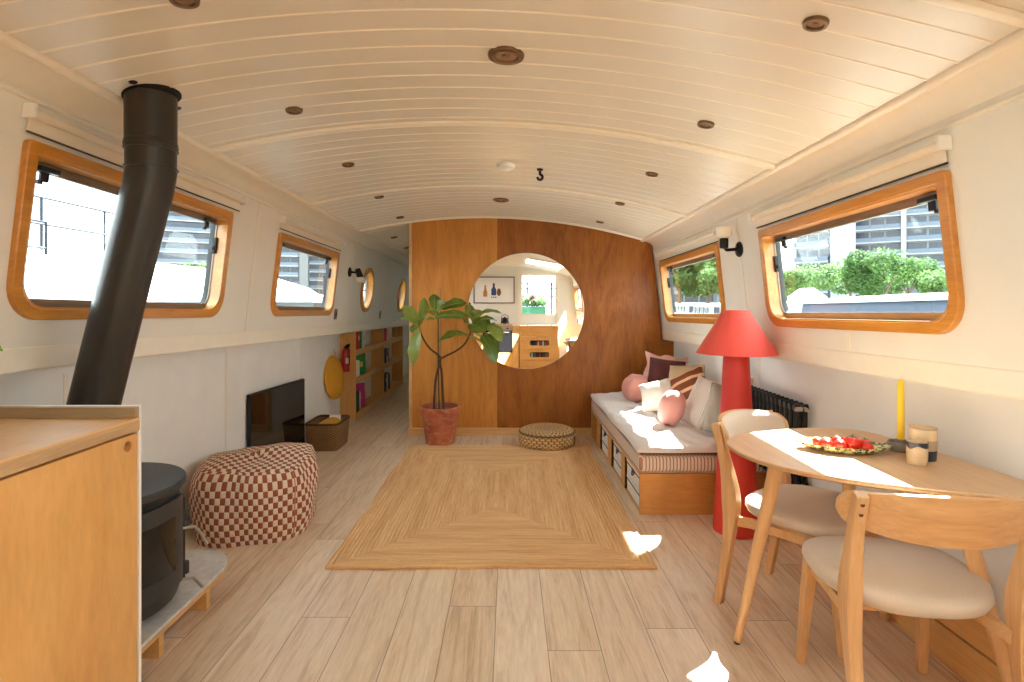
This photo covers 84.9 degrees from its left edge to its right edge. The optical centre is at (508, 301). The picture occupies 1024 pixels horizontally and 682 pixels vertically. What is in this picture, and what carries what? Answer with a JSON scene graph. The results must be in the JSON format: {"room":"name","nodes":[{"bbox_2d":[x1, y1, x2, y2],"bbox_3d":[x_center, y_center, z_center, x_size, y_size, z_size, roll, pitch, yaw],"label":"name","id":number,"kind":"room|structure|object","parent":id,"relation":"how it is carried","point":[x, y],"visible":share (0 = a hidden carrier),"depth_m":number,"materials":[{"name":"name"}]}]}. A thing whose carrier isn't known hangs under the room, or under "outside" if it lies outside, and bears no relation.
{"room":"ship interior","nodes":[
{"label":"ship interior","id":0,"kind":"room"},
{"bbox_2d":[0,80,408,374],"bbox_3d":[-1.667,-0.186,4.450,0.184,1.200,12.300,0,0,0],"label":"wall","id":1,"kind":"structure","parent":0,"point":[16,331],"depth_m":3.33,"materials":[{"name":"white paint"}]},
{"bbox_2d":[6,140,233,319],"bbox_3d":[-1.655,-0.227,2.525,0.162,0.624,1.370,0,0,0],"label":"window","id":2,"kind":"structure","parent":1,"relation":"in","point":[36,156],"depth_m":2.12,"materials":[{"name":"brown wood"}]},
{"bbox_2d":[21,103,248,211],"bbox_3d":[-1.563,-0.589,2.565,0.051,0.119,1.490,0,0,0],"label":"roller blind","id":3,"kind":"object","parent":2,"relation":"attached to","point":[41,124],"visible":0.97,"depth_m":2.12,"materials":[{"name":"beige fabric"}]},
{"bbox_2d":[0,30,408,266],"bbox_3d":[-1.565,-0.722,4.450,0.220,0.422,12.300,0,0,0],"label":"trim","id":4,"kind":"structure","parent":1,"relation":"attached to","point":[18,70],"depth_m":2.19,"materials":[{"name":"beige paint"}]},
{"bbox_2d":[0,320,408,373],"bbox_3d":[-1.817,0.246,4.450,0.285,0.325,12.300,0,0,0],"label":"trim","id":5,"kind":"structure","parent":1,"relation":"attached to","point":[20,359],"depth_m":2.80,"materials":[{"name":"beige paint"}]},
{"bbox_2d":[0,82,408,268],"bbox_3d":[-1.580,-0.621,4.450,0.020,0.260,12.300,0,0,0],"label":"trim","id":6,"kind":"structure","parent":1,"relation":"attached to","point":[3,86],"depth_m":2.24,"materials":[{"name":"beige paint"}]},
{"bbox_2d":[244,203,261,330],"bbox_3d":[-1.626,-0.231,3.560,0.103,0.836,0.024,0,0,0],"label":"trim","id":7,"kind":"structure","parent":1,"relation":"attached to","point":[260,204],"depth_m":3.56,"materials":[{"name":"beige paint"}]},
{"bbox_2d":[270,232,339,315],"bbox_3d":[-1.656,-0.180,4.555,0.160,0.610,1.350,0,0,0],"label":"window","id":8,"kind":"structure","parent":1,"relation":"in","point":[284,240],"depth_m":4.57,"materials":[{"name":"brown wood"}]},
{"bbox_2d":[279,216,345,250],"bbox_3d":[-1.564,-0.537,4.580,0.051,0.118,1.440,0,0,0],"label":"roller blind","id":9,"kind":"object","parent":8,"relation":"attached to","point":[287,225],"visible":1,"depth_m":4.39,"materials":[{"name":"beige fabric"}]},
{"bbox_2d":[348,267,364,282],"bbox_3d":[-1.536,-0.275,5.659,0.161,0.155,0.102,0,0,0],"label":"wall light","id":10,"kind":"object","parent":1,"relation":"attached to","point":[360,278],"visible":1,"depth_m":5.63,"materials":[{"name":"brown metal"}]},
{"bbox_2d":[360,268,374,311],"bbox_3d":[-1.655,-0.138,6.420,0.152,0.510,0.510,0,0,0],"label":"window","id":11,"kind":"structure","parent":1,"relation":"in","point":[366,300],"depth_m":6.56,"materials":[{"name":"brown wood"}]},
{"bbox_2d":[397,279,405,311],"bbox_3d":[-1.655,-0.098,8.470,0.152,0.510,0.510,0,0,0],"label":"window","id":12,"kind":"structure","parent":1,"relation":"in","point":[401,297],"depth_m":8.59,"materials":[{"name":"brown wood"}]},
{"bbox_2d":[0,325,408,526],"bbox_3d":[-1.889,0.735,4.450,0.063,1.130,12.300,0,0,0],"label":"wall","id":13,"kind":"structure","parent":0,"point":[193,404],"depth_m":3.39,"materials":[{"name":"grey paint"}]},
{"bbox_3d":[-1.837,0.497,5.830,0.045,0.035,0.032,0,0,0],"label":"wall hook","id":14,"kind":"object","parent":13,"relation":"attached to","visible":0},
{"bbox_2d":[324,350,343,398],"bbox_3d":[-1.820,0.754,5.830,0.084,0.515,0.456,0,0,6],"label":"seat pad","id":15,"kind":"object","parent":14,"relation":"hanging from","point":[333,370],"visible":1,"depth_m":5.78,"materials":[{"name":"yellow fabric"}]},
{"bbox_2d":[419,402,459,445],"bbox_3d":[-0.637,1.129,5.170,0.376,0.342,0.376,0,0,0],"label":"pot","id":16,"kind":"object","parent":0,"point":[439,418],"depth_m":5.04,"materials":[{"name":"ceramic"}]},
{"bbox_2d":[0,0,1023,256],"bbox_3d":[-0.075,-0.758,4.500,2.790,0.532,12.400,0,0,0],"label":"ceiling","id":17,"kind":"structure","parent":0,"point":[772,88],"depth_m":2.08,"materials":[{"name":"beige paint"}]},
{"bbox_2d":[169,0,199,8],"bbox_3d":[-0.917,-0.853,1.580,0.080,0.022,0.080,0,0,0],"label":"recessed light","id":18,"kind":"object","parent":17,"relation":"in","point":[184,4],"visible":1,"depth_m":1.60,"materials":[{"name":"gold metal"}]},
{"bbox_2d":[285,106,302,114],"bbox_3d":[-0.936,-0.834,2.439,0.072,0.021,0.072,0,0,0],"label":"recessed light","id":19,"kind":"object","parent":17,"relation":"in","point":[293,110],"visible":1,"depth_m":2.43,"materials":[{"name":"gold metal"}]},
{"bbox_2d":[205,120,781,171],"bbox_3d":[-0.075,-0.761,2.720,2.797,0.257,0.042,0,0,0],"label":"trim","id":20,"kind":"structure","parent":17,"relation":"attached to","point":[426,122],"depth_m":2.70,"materials":[{"name":"beige paint"}]},
{"bbox_2d":[306,184,690,217],"bbox_3d":[-0.075,-0.735,4.070,2.797,0.257,0.042,0,0,0],"label":"trim","id":21,"kind":"structure","parent":17,"relation":"attached to","point":[457,185],"depth_m":4.05,"materials":[{"name":"beige paint"}]},
{"bbox_2d":[488,46,523,64],"bbox_3d":[-0.011,-0.881,2.006,0.132,0.018,0.132,0,0,0],"label":"recessed light","id":22,"kind":"object","parent":17,"relation":"in","point":[502,55],"visible":1,"depth_m":2.00,"materials":[{"name":"gold metal"}]},
{"bbox_2d":[497,162,514,170],"bbox_3d":[-0.019,-0.842,3.494,0.112,0.042,0.112,0,0,0],"label":"smoke detector","id":23,"kind":"object","parent":17,"relation":"attached to","point":[504,166],"visible":1,"depth_m":3.46,"materials":[{"name":"white plastic"}]},
{"bbox_2d":[697,120,714,128],"bbox_3d":[0.851,-0.767,2.421,0.071,0.026,0.072,0,0,0],"label":"recessed light","id":24,"kind":"object","parent":17,"relation":"in","point":[704,124],"visible":1,"depth_m":2.41,"materials":[{"name":"gold metal"}]},
{"bbox_2d":[802,15,829,31],"bbox_3d":[0.862,-0.781,1.572,0.067,0.025,0.068,0,0,0],"label":"recessed light","id":25,"kind":"object","parent":17,"relation":"in","point":[816,23],"visible":1,"depth_m":1.57,"materials":[{"name":"gold metal"}]},
{"bbox_2d":[914,0,1023,28],"bbox_3d":[-0.075,-0.787,1.370,2.797,0.257,0.042,0,0,0],"label":"trim","id":26,"kind":"structure","parent":17,"relation":"attached to","point":[982,9],"depth_m":1.36,"materials":[{"name":"beige paint"}]},
{"bbox_2d":[408,218,673,435],"bbox_3d":[0.318,0.235,5.480,2.605,2.129,0.080,0,0,0],"label":"wall","id":27,"kind":"structure","parent":0,"point":[614,274],"depth_m":5.47,"materials":[{"name":"brown wood"}]},
{"bbox_2d":[409,223,411,427],"bbox_3d":[-0.960,0.263,5.489,0.030,2.074,0.062,0,0,0],"label":"trim","id":28,"kind":"structure","parent":27,"relation":"attached to","point":[410,224],"depth_m":5.46,"materials":[{"name":"brown wood"}]},
{"bbox_2d":[357,216,645,241],"bbox_3d":[-0.075,-0.709,5.400,2.797,0.257,0.042,0,0,0],"label":"trim","id":29,"kind":"structure","parent":27,"relation":"attached to","point":[400,223],"depth_m":5.38,"materials":[{"name":"beige paint"}]},
{"bbox_2d":[468,253,583,368],"bbox_3d":[0.166,0.087,5.457,1.134,1.134,0.023,0,0,0],"label":"round mirror","id":30,"kind":"object","parent":27,"relation":"attached to","point":[540,303],"visible":0.89,"depth_m":5.45,"materials":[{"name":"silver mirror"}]},
{"bbox_2d":[141,372,964,681],"bbox_3d":[-0.125,1.330,4.450,3.750,0.060,12.500,0,0,0],"label":"floor","id":31,"kind":"structure","parent":0,"point":[276,613],"depth_m":2.31,"materials":[{"name":"brown wood"}]},
{"bbox_2d":[0,405,140,681],"bbox_3d":[-1.481,0.807,0.897,0.718,0.985,1.635,0,0,0],"label":"cabinet","id":32,"kind":"object","parent":31,"relation":"on","point":[70,475],"visible":1,"depth_m":1.47,"materials":[{"name":"brown wood"}]},
{"bbox_2d":[0,417,139,477],"bbox_3d":[-1.481,0.372,0.891,0.718,0.045,1.622,0,0,0],"label":"countertop","id":33,"kind":"structure","parent":32,"relation":"on","point":[25,443],"depth_m":1.48,"materials":[{"name":"brown wood"}]},
{"bbox_2d":[141,549,226,658],"bbox_3d":[-1.550,1.236,2.197,0.590,0.128,0.925,0,0,0],"label":"hearth","id":34,"kind":"object","parent":31,"relation":"on","point":[208,566],"visible":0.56,"depth_m":2.27,"materials":[{"name":"stone"}]},
{"bbox_2d":[141,462,208,621],"bbox_3d":[-1.545,0.922,2.075,0.605,0.498,0.605,0,0,23],"label":"wood stove","id":35,"kind":"object","parent":34,"relation":"on","point":[164,513],"visible":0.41,"depth_m":2.05,"materials":[{"name":"black paint"}]},
{"bbox_2d":[66,84,181,404],"bbox_3d":[-1.468,-0.053,2.095,0.447,1.487,0.191,0,0,-5],"label":"flue pipe","id":36,"kind":"object","parent":35,"relation":"on","point":[150,111],"visible":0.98,"depth_m":2.03,"materials":[{"name":"black metal"}]},
{"bbox_2d":[188,442,318,547],"bbox_3d":[-1.477,1.085,3.316,0.675,0.432,0.767,0,0,-12],"label":"checked pouffe","id":37,"kind":"object","parent":31,"relation":"on","point":[266,494],"visible":1,"depth_m":3.01,"materials":[{"name":"fabric"}]},
{"bbox_2d":[247,378,304,446],"bbox_3d":[-1.776,0.978,4.373,0.106,0.645,0.853,0,0,5],"label":"television","id":38,"kind":"object","parent":31,"relation":"on","point":[276,414],"visible":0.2,"depth_m":4.33,"materials":[{"name":"black metal"}]},
{"bbox_2d":[305,415,349,450],"bbox_3d":[-1.635,1.179,5.060,0.312,0.243,0.418,0,0,0],"label":"wicker basket","id":39,"kind":"object","parent":31,"relation":"on","point":[323,437],"visible":0.91,"depth_m":4.87,"materials":[{"name":"brown wicker"}]},
{"bbox_2d":[319,417,341,423],"bbox_3d":[-1.635,1.169,5.060,0.236,0.230,0.332,0,0,0],"label":"folded cloth","id":40,"kind":"object","parent":39,"relation":"on","point":[332,420],"visible":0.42,"depth_m":5.08,"materials":[{"name":"yellow fabric"}]},
{"bbox_2d":[339,326,402,420],"bbox_3d":[-1.772,0.814,7.520,0.174,0.972,2.760,0,0,0],"label":"bookshelf","id":41,"kind":"object","parent":31,"relation":"on","point":[374,343],"visible":0.75,"depth_m":7.40,"materials":[{"name":"brown wood"}]},
{"bbox_2d":[342,343,349,371],"bbox_3d":[-1.769,0.601,6.089,0.099,0.307,0.094,0,0,0],"label":"fire extinguisher","id":42,"kind":"object","parent":41,"relation":"attached to","point":[345,352],"visible":0.99,"depth_m":6.05,"materials":[{"name":"red metal"}]},
{"bbox_2d":[356,383,365,406],"bbox_3d":[-1.794,1.111,6.659,0.165,0.289,0.067,0,0,-34],"label":"book","id":43,"kind":"object","parent":41,"relation":"on","point":[360,387],"visible":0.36,"depth_m":6.67,"materials":[{"name":"paper"}]},
{"bbox_2d":[356,353,365,374],"bbox_3d":[-1.792,0.738,6.677,0.165,0.254,0.060,0,0,-34],"label":"book","id":44,"kind":"object","parent":41,"relation":"on","point":[361,357],"visible":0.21,"depth_m":6.69,"materials":[{"name":"green paper"}]},
{"bbox_2d":[392,288,502,445],"bbox_3d":[-0.576,0.585,5.158,1.030,1.431,0.411,0,0,-5],"label":"potted plant","id":45,"kind":"object","parent":31,"relation":"on","point":[439,418],"visible":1,"depth_m":5.10,"materials":[{"name":"plant"}]},
{"bbox_2d":[325,445,656,569],"bbox_3d":[-0.085,1.292,3.870,1.626,0.019,2.310,0,0,0],"label":"braided rug","id":46,"kind":"object","parent":31,"relation":"on","point":[455,506],"visible":0.97,"depth_m":3.35,"materials":[{"name":"fabric"}]},
{"bbox_2d":[519,423,575,450],"bbox_3d":[0.345,1.218,5.085,0.516,0.163,0.516,0,0,-8],"label":"pouf","id":47,"kind":"object","parent":31,"relation":"on","point":[536,436],"depth_m":4.90,"materials":[{"name":"beige wicker"}]},
{"bbox_2d":[590,391,766,514],"bbox_3d":[1.191,1.077,4.427,0.818,0.446,2.056,0,0,0],"label":"storage bench","id":48,"kind":"object","parent":31,"relation":"on","point":[676,465],"visible":0.48,"depth_m":3.42,"materials":[{"name":"brown wood"}]},
{"bbox_2d":[613,454,620,477],"bbox_3d":[1.002,1.234,4.187,0.382,0.106,0.352,0,0,0],"label":"storage box","id":49,"kind":"object","parent":48,"relation":"on","point":[617,465],"visible":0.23,"depth_m":4.21,"materials":[{"name":"beige fabric"}]},
{"bbox_2d":[627,473,638,505],"bbox_3d":[1.002,1.234,3.659,0.382,0.106,0.409,0,0,0],"label":"storage box","id":50,"kind":"object","parent":48,"relation":"on","point":[632,488],"visible":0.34,"depth_m":3.67,"materials":[{"name":"beige fabric"}]},
{"bbox_2d":[627,460,638,488],"bbox_3d":[0.997,1.125,3.659,0.393,0.106,0.409,0,0,0],"label":"storage box","id":51,"kind":"object","parent":50,"relation":"on","point":[631,471],"visible":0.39,"depth_m":3.66,"materials":[{"name":"beige fabric"}]},
{"bbox_2d":[622,374,647,401],"bbox_3d":[1.114,0.758,4.933,0.237,0.248,0.239,0,0,0],"label":"cushion","id":52,"kind":"object","parent":48,"relation":"on","point":[631,391],"visible":0.82,"depth_m":4.85,"materials":[{"name":"pink fabric"}]},
{"bbox_2d":[590,391,716,452],"bbox_3d":[1.189,0.886,4.420,0.814,0.062,2.041,0,0,0],"label":"seat cushion","id":53,"kind":"object","parent":48,"relation":"on","point":[644,432],"depth_m":3.82,"materials":[{"name":"beige fabric"}]},
{"bbox_2d":[639,377,671,411],"bbox_3d":[1.185,0.750,4.480,0.329,0.288,0.206,0,0,24],"label":"plain cushion","id":54,"kind":"object","parent":48,"relation":"on","point":[652,393],"visible":0.7,"depth_m":4.43,"materials":[{"name":"beige fabric"}]},
{"bbox_2d":[643,351,688,382],"bbox_3d":[1.414,0.675,5.059,0.459,0.447,0.170,0,0,23],"label":"cushion","id":55,"kind":"object","parent":48,"relation":"on","point":[657,368],"visible":0.49,"depth_m":5.06,"materials":[{"name":"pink fabric"}]},
{"bbox_2d":[657,390,685,426],"bbox_3d":[1.158,0.752,3.974,0.193,0.257,0.183,0,0,0],"label":"cushion","id":56,"kind":"object","parent":48,"relation":"on","point":[672,405],"visible":1,"depth_m":3.90,"materials":[{"name":"pink fabric"}]},
{"bbox_2d":[669,364,704,378],"bbox_3d":[1.473,0.685,4.678,0.174,0.359,0.380,0,0,-40],"label":"plain cushion","id":57,"kind":"object","parent":48,"relation":"on","point":[675,371],"visible":0.21,"depth_m":4.71,"materials":[{"name":"beige fabric"}]},
{"bbox_2d":[670,364,704,400],"bbox_3d":[1.401,0.690,4.361,0.421,0.408,0.198,0,0,28],"label":"striped cushion","id":58,"kind":"object","parent":48,"relation":"on","point":[683,383],"visible":0.41,"depth_m":4.36,"materials":[{"name":"brown fabric"}]},
{"bbox_2d":[680,375,720,430],"bbox_3d":[1.344,0.710,3.960,0.170,0.350,0.312,0,0,-8],"label":"striped cushion","id":59,"kind":"object","parent":48,"relation":"on","point":[697,402],"visible":0.8,"depth_m":3.90,"materials":[{"name":"fabric"}]},
{"bbox_2d":[701,382,720,431],"bbox_3d":[1.407,0.700,3.623,0.290,0.328,0.179,0,0,44],"label":"plain cushion","id":60,"kind":"object","parent":48,"relation":"on","point":[712,413],"visible":0.23,"depth_m":3.63,"materials":[{"name":"grey fabric"}]},
{"bbox_2d":[696,310,778,538],"bbox_3d":[1.292,0.673,3.185,0.437,1.253,0.437,0,0,0],"label":"floor lamp","id":61,"kind":"object","parent":31,"relation":"on","point":[736,336],"visible":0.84,"depth_m":3.10,"materials":[{"name":"red metal"}]},
{"bbox_2d":[711,409,889,658],"bbox_3d":[1.213,0.904,2.385,0.504,0.798,0.590,0,0,-38],"label":"dining chair","id":62,"kind":"object","parent":31,"relation":"on","point":[801,513],"visible":0.72,"depth_m":2.37,"materials":[{"name":"wood"}]},
{"bbox_2d":[726,428,1023,681],"bbox_3d":[1.227,0.929,2.027,0.751,0.747,0.901,0,0,0],"label":"dining table","id":63,"kind":"object","parent":31,"relation":"on","point":[777,450],"visible":0.8,"depth_m":1.91,"materials":[{"name":"brown wood"}]},
{"bbox_2d":[795,437,892,453],"bbox_3d":[1.245,0.540,2.090,0.325,0.029,0.179,0,0,16],"label":"serving dish","id":64,"kind":"object","parent":63,"relation":"on","point":[878,447],"visible":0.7,"depth_m":2.05,"materials":[{"name":"ceramic"}]},
{"bbox_2d":[833,438,846,447],"bbox_3d":[1.224,0.526,2.068,0.044,0.044,0.044,0,0,-43],"label":"tomato","id":65,"kind":"object","parent":64,"relation":"on","point":[839,443],"visible":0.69,"depth_m":2.06,"materials":[{"name":"red food"}]},
{"bbox_2d":[843,434,861,448],"bbox_3d":[1.272,0.518,2.072,0.060,0.060,0.060,0,0,-12],"label":"tomato","id":66,"kind":"object","parent":64,"relation":"on","point":[853,442],"visible":0.82,"depth_m":2.05,"materials":[{"name":"red food"}]},
{"bbox_2d":[884,438,905,452],"bbox_3d":[1.458,0.532,2.093,0.095,0.044,0.086,0,0,39],"label":"candle holder","id":67,"kind":"object","parent":63,"relation":"on","point":[899,445],"visible":0.76,"depth_m":2.07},
{"bbox_2d":[897,375,904,439],"bbox_3d":[1.462,0.402,2.090,0.025,0.256,0.025,0,0,0],"label":"candle","id":68,"kind":"object","parent":67,"relation":"in","point":[900,385],"visible":0.8,"depth_m":2.08,"materials":[{"name":"yellow wax"}]},
{"bbox_2d":[906,439,928,465],"bbox_3d":[1.398,0.515,1.918,0.063,0.078,0.063,0,0,0],"label":"cup","id":69,"kind":"object","parent":63,"relation":"on","point":[916,450],"visible":1,"depth_m":1.90,"materials":[{"name":"ceramic"}]},
{"bbox_2d":[908,424,937,462],"bbox_3d":[1.452,0.495,1.965,0.083,0.118,0.083,0,0,0],"label":"tumbler","id":70,"kind":"object","parent":63,"relation":"on","point":[928,433],"visible":0.65,"depth_m":1.93,"materials":[{"name":"ceramic"}]},
{"bbox_2d":[795,490,1023,681],"bbox_3d":[1.213,0.904,1.726,0.504,0.798,0.590,0,0,8],"label":"dining chair","id":71,"kind":"object","parent":31,"relation":"on","point":[901,574],"visible":1,"depth_m":1.57,"materials":[{"name":"fabric"}]},
{"bbox_2d":[653,84,1023,401],"bbox_3d":[1.502,-0.109,4.450,0.173,1.155,12.300,0,0,0],"label":"wall","id":72,"kind":"structure","parent":0,"point":[985,164],"depth_m":1.78,"materials":[{"name":"white paint"}]},
{"bbox_2d":[659,244,725,323],"bbox_3d":[1.490,-0.110,4.560,0.153,0.585,1.460,0,0,0],"label":"window","id":73,"kind":"structure","parent":72,"relation":"in","point":[712,251],"depth_m":4.60,"materials":[{"name":"brown wood"}]},
{"bbox_2d":[654,228,718,261],"bbox_3d":[1.403,-0.440,4.555,0.050,0.119,1.530,0,0,0],"label":"roller blind","id":74,"kind":"object","parent":73,"relation":"attached to","point":[709,238],"visible":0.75,"depth_m":4.38,"materials":[{"name":"beige fabric"}]},
{"bbox_2d":[715,226,742,256],"bbox_3d":[1.368,-0.373,3.500,0.154,0.187,0.104,0,0,0],"label":"wall light","id":75,"kind":"object","parent":72,"relation":"attached to","point":[723,232],"visible":1,"depth_m":3.48,"materials":[{"name":"brown metal"}]},
{"bbox_2d":[735,217,746,309],"bbox_3d":[1.461,-0.153,3.500,0.091,0.784,0.024,0,0,0],"label":"trim","id":76,"kind":"structure","parent":72,"relation":"attached to","point":[736,220],"depth_m":3.50,"materials":[{"name":"beige paint"}]},
{"bbox_2d":[640,28,1023,248],"bbox_3d":[1.410,-0.628,4.450,0.216,0.440,12.300,0,0,0],"label":"trim","id":77,"kind":"structure","parent":72,"relation":"attached to","point":[1003,72],"depth_m":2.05,"materials":[{"name":"beige paint"}]},
{"bbox_2d":[653,90,1023,251],"bbox_3d":[1.421,-0.518,4.450,0.020,0.260,12.300,0,0,0],"label":"trim","id":78,"kind":"structure","parent":72,"relation":"attached to","point":[1019,95],"depth_m":2.09,"materials":[{"name":"beige paint"}]},
{"bbox_2d":[828,178,850,350],"bbox_3d":[1.461,-0.173,2.480,0.091,0.784,0.024,0,0,0],"label":"trim","id":79,"kind":"structure","parent":72,"relation":"attached to","point":[847,341],"depth_m":2.48,"materials":[{"name":"beige paint"}]},
{"bbox_2d":[661,330,1023,399],"bbox_3d":[1.607,0.299,4.450,0.207,0.325,12.300,0,0,0],"label":"trim","id":80,"kind":"structure","parent":72,"relation":"attached to","point":[994,381],"depth_m":2.10,"materials":[{"name":"beige paint"}]},
{"bbox_2d":[758,170,964,334],"bbox_3d":[1.490,-0.149,2.505,0.152,0.568,1.370,0,0,0],"label":"window","id":81,"kind":"structure","parent":72,"relation":"in","point":[935,189],"depth_m":2.23,"materials":[{"name":"brown wood"}]},
{"bbox_2d":[747,135,952,228],"bbox_3d":[1.403,-0.480,2.520,0.050,0.118,1.440,0,0,0],"label":"roller blind","id":82,"kind":"object","parent":81,"relation":"attached to","point":[933,155],"visible":1,"depth_m":2.21,"materials":[{"name":"white fabric"}]},
{"bbox_2d":[674,342,1023,622],"bbox_3d":[1.639,0.770,4.450,0.063,1.060,12.300,0,0,0],"label":"wall","id":83,"kind":"structure","parent":0,"point":[985,431],"depth_m":2.26,"materials":[{"name":"grey paint"}]},
{"bbox_2d":[751,385,808,485],"bbox_3d":[1.560,0.800,3.392,0.100,0.508,0.916,0,0,0],"label":"radiator","id":84,"kind":"object","parent":83,"relation":"attached to","point":[795,413],"visible":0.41,"depth_m":3.09,"materials":[{"name":"black metal"}]},
{"bbox_2d":[889,613,1008,681],"bbox_3d":[1.586,1.177,1.200,0.048,0.245,4.400,0,0,0],"label":"baseboard","id":85,"kind":"structure","parent":83,"relation":"attached to","point":[963,645],"depth_m":1.93,"materials":[{"name":"brown wood"}]},
{"label":"outside","id":86,"kind":"structure","parent":0,"visible":0},
{"bbox_3d":[-138.000,1.650,190.000,244.000,1.100,460.000,0,0,0],"label":"quay","id":87,"kind":"object","parent":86,"visible":0},
{"bbox_2d":[157,211,210,267],"bbox_3d":[-96.003,-22.630,170.132,26.800,47.740,14.100,0,0,-29],"label":"glass tower","id":88,"kind":"structure","parent":87,"relation":"on","point":[184,240],"depth_m":163.67,"materials":[{"name":"white glass"}]},
{"bbox_2d":[278,247,307,287],"bbox_3d":[-71.532,-24.180,179.631,13.800,50.840,10.100,0,0,-22],"label":"apartment tower","id":89,"kind":"structure","parent":87,"relation":"on","point":[293,264],"depth_m":176.58,"materials":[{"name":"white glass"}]},
{"bbox_2d":[308,255,326,294],"bbox_3d":[-70.889,-27.280,218.120,16.800,57.040,12.100,0,0,-18],"label":"apartment tower","id":90,"kind":"structure","parent":87,"relation":"on","point":[316,266],"depth_m":212.12,"materials":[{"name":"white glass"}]},
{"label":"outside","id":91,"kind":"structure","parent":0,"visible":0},
{"bbox_3d":[159.500,1.650,190.000,281.000,1.100,460.000,0,0,0],"label":"quay","id":92,"kind":"object","parent":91,"visible":0},
{"bbox_2d":[672,277,719,302],"bbox_3d":[44.838,-10.530,128.767,26.800,23.540,16.100,0,0,19],"label":"office block","id":93,"kind":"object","parent":92,"relation":"on","point":[714,298],"visible":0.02,"depth_m":123.15,"materials":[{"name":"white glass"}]},
{"bbox_2d":[705,258,716,303],"bbox_3d":[19.534,-2.437,53.621,7.594,7.088,6.846,0,0,0],"label":"broadleaf tree","id":94,"kind":"object","parent":92,"relation":"on","point":[712,261],"visible":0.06,"depth_m":51.85,"materials":[{"name":"green plant"}]},
{"bbox_2d":[783,265,820,299],"bbox_3d":[23.664,-1.028,46.839,3.847,4.270,4.858,0,0,4],"label":"broadleaf tree","id":95,"kind":"object","parent":92,"relation":"on","point":[799,279],"visible":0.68,"depth_m":45.33,"materials":[{"name":"green plant"}]},
{"bbox_2d":[790,262,843,290],"bbox_3d":[28.142,-1.329,52.015,3.912,4.873,5.293,0,0,-33],"label":"broadleaf tree","id":96,"kind":"object","parent":92,"relation":"on","point":[826,278],"visible":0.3,"depth_m":50.58,"materials":[{"name":"green plant"}]},
{"bbox_2d":[793,223,855,298],"bbox_3d":[64.857,-14.430,115.133,12.100,31.340,9.000,0,0,-43],"label":"apartment block","id":97,"kind":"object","parent":92,"relation":"on","point":[824,247],"visible":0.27,"depth_m":111.40,"materials":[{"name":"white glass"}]},
{"bbox_2d":[824,259,882,296],"bbox_3d":[35.815,-1.784,58.095,5.472,5.782,5.640,0,0,41],"label":"broadleaf tree","id":98,"kind":"object","parent":92,"relation":"on","point":[839,290],"visible":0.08,"depth_m":58.98,"materials":[{"name":"green plant"}]},
{"bbox_2d":[840,246,932,295],"bbox_3d":[30.670,-1.749,46.090,5.956,5.712,5.335,0,0,0],"label":"broadleaf tree","id":99,"kind":"object","parent":92,"relation":"on","point":[865,270],"visible":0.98,"depth_m":45.10,"materials":[{"name":"green plant"}]},
{"bbox_2d":[856,204,945,295],"bbox_3d":[93.510,-26.430,136.369,25.800,55.340,18.100,0,0,34],"label":"apartment tower","id":100,"kind":"structure","parent":92,"relation":"on","point":[916,231],"depth_m":128.00,"materials":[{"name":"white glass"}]},
{"bbox_2d":[882,256,945,294],"bbox_3d":[43.256,-1.902,60.044,5.677,6.018,6.732,0,0,0],"label":"broadleaf tree","id":101,"kind":"object","parent":92,"relation":"on","point":[895,288],"visible":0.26,"depth_m":59.96,"materials":[{"name":"green plant"}]},
{"bbox_2d":[916,268,947,293],"bbox_3d":[31.341,-0.659,40.076,3.709,3.532,3.401,0,0,0],"label":"broadleaf tree","id":102,"kind":"object","parent":92,"relation":"on","point":[928,284],"visible":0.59,"depth_m":40.00,"materials":[{"name":"green plant"}]},
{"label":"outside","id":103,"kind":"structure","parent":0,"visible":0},
{"bbox_3d":[20.000,2.075,190.000,560.000,0.450,460.000,0,0,0],"label":"water","id":104,"kind":"object","parent":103,"visible":0},
{"bbox_2d":[24,194,320,306],"bbox_3d":[-4.775,0.433,4.750,3.650,2.934,15.500,0,0,0],"label":"boat","id":105,"kind":"object","parent":104,"relation":"on","point":[48,274],"visible":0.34,"depth_m":5.47,"materials":[{"name":"white paint"}]},
{"bbox_2d":[675,304,693,313],"bbox_3d":[11.438,0.975,35.000,2.475,1.750,5.000,0,0,0],"label":"cruiser","id":106,"kind":"object","parent":104,"relation":"on","point":[680,308],"visible":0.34,"depth_m":33.63,"materials":[{"name":"paint"}]},
{"bbox_2d":[692,304,719,313],"bbox_3d":[10.720,0.975,29.000,2.475,1.750,5.000,0,0,0],"label":"cruiser","id":107,"kind":"object","parent":104,"relation":"on","point":[698,308],"visible":0.21,"depth_m":27.90,"materials":[{"name":"paint"}]},
{"bbox_2d":[787,288,947,312],"bbox_3d":[9.430,0.750,9.200,3.540,2.300,16.400,0,0,0],"label":"barge","id":108,"kind":"object","parent":104,"relation":"on","point":[805,300],"visible":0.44,"depth_m":12.76,"materials":[{"name":"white metal"}]},
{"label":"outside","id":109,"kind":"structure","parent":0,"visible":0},
{"bbox_2d":[672,261,711,302],"bbox_3d":[13.329,-1.908,43.925,5.493,6.030,6.601,0,0,7],"label":"broadleaf tree","id":110,"kind":"object","parent":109,"point":[686,283],"visible":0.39,"depth_m":41.68,"materials":[{"name":"green plant"}]},
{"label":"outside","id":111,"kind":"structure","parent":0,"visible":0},
{"bbox_2d":[696,263,718,295],"bbox_3d":[15.833,-1.043,40.105,4.466,4.300,4.082,0,0,-39],"label":"broadleaf tree","id":112,"kind":"object","parent":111,"point":[707,280],"visible":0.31,"depth_m":39.74,"materials":[{"name":"green plant"}]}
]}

